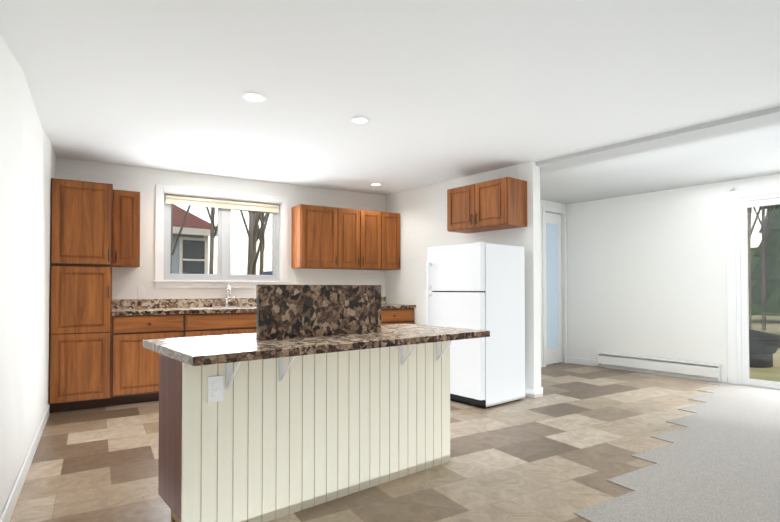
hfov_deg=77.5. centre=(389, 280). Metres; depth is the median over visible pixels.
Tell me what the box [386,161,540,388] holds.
wall
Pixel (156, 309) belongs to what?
countertop
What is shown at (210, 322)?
base cabinet
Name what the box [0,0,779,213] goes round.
ceiling
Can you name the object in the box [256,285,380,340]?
granite slab
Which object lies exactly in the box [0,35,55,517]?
wall
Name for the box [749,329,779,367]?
fire pit
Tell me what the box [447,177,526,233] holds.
upper cabinet
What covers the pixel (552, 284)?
door
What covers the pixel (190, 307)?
sink
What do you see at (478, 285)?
fridge
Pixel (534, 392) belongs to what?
baseboard
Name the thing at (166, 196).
kitchen window
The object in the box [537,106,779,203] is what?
ceiling
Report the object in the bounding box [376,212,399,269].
upper cabinet
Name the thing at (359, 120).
recessed light
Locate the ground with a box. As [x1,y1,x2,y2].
[749,315,779,381]
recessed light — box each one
[242,93,266,101]
[349,117,370,123]
[369,183,381,185]
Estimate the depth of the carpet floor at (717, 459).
3.03 m
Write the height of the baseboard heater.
0.198 m
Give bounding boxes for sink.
[189,306,240,309]
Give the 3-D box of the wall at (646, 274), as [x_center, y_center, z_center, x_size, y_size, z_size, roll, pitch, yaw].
[4.701,-0.135,5.141,0.150,2.700,6.350,1,-1,-40]
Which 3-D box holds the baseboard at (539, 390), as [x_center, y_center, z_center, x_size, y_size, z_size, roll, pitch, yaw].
[1.253,1.170,5.500,0.036,0.100,1.063,1,-1,-40]
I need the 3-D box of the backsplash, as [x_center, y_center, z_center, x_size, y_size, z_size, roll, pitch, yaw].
[-1.508,0.263,6.019,3.389,0.100,0.019,1,-1,-31]
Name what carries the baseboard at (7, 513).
attached to the wall at (27, 164)
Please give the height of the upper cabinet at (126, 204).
0.774 m
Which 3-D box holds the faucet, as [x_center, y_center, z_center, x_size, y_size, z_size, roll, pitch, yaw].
[-1.869,0.179,5.627,0.206,0.256,0.207,1,-1,-31]
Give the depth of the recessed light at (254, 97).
3.37 m
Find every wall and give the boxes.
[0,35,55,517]
[56,158,385,299]
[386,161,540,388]
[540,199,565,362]
[566,174,779,383]
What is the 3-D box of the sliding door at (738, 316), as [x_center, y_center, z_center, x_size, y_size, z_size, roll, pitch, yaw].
[4.692,0.049,5.086,0.170,2.330,1.960,1,-1,-40]
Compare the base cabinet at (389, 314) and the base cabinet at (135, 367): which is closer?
the base cabinet at (135, 367)
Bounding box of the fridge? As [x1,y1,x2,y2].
[426,242,524,407]
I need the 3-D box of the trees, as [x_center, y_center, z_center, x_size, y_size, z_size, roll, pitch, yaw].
[11.066,-4.810,11.831,29.584,12.702,32.000,1,-1,-40]
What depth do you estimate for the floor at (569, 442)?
3.20 m
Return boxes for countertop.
[113,302,400,313]
[143,324,489,367]
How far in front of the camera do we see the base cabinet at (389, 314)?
6.27 m
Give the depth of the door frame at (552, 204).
7.39 m
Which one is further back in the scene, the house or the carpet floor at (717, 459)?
the house
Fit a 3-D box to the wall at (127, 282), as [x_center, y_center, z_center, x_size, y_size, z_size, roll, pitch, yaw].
[-1.669,-0.121,6.030,4.700,2.700,0.150,1,-1,-31]
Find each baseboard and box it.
[0,405,49,521]
[525,387,536,397]
[537,387,542,396]
[567,357,726,382]
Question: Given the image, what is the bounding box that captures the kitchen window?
[153,184,289,287]
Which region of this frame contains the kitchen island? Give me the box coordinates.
[157,340,453,521]
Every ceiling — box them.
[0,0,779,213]
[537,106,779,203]
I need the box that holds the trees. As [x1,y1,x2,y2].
[170,204,779,329]
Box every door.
[542,205,566,366]
[726,185,779,388]
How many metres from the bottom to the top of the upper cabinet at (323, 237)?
0.774 m
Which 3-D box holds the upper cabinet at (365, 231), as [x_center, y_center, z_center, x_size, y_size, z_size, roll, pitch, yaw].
[-0.474,-0.542,6.474,0.758,0.774,0.332,1,-1,-31]
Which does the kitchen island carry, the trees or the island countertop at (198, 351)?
the island countertop at (198, 351)
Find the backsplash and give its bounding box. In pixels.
[113,298,384,309]
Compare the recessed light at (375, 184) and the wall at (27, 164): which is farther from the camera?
the recessed light at (375, 184)
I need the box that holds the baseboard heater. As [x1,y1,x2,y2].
[597,352,721,380]
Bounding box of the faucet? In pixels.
[225,286,236,305]
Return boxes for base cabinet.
[113,314,192,405]
[193,310,255,336]
[381,306,415,324]
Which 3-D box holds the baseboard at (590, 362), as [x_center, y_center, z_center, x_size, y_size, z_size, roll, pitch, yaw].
[3.365,1.191,6.611,0.023,0.095,2.090,1,-1,-40]
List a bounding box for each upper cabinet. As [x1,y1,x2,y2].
[112,189,139,267]
[291,204,343,268]
[344,208,387,269]
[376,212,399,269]
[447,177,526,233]
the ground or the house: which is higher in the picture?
the house
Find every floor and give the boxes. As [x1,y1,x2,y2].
[10,362,718,521]
[574,381,779,521]
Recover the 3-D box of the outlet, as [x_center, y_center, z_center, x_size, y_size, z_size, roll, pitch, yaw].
[-2.715,0.127,5.301,0.070,0.120,0.010,1,-1,-31]
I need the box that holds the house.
[172,205,217,273]
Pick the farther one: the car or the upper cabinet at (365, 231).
the car
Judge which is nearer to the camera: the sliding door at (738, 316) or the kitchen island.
the kitchen island
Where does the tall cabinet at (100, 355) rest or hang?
on the floor at (569, 442)
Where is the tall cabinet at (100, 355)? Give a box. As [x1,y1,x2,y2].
[49,178,112,412]
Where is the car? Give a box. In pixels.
[263,271,271,274]

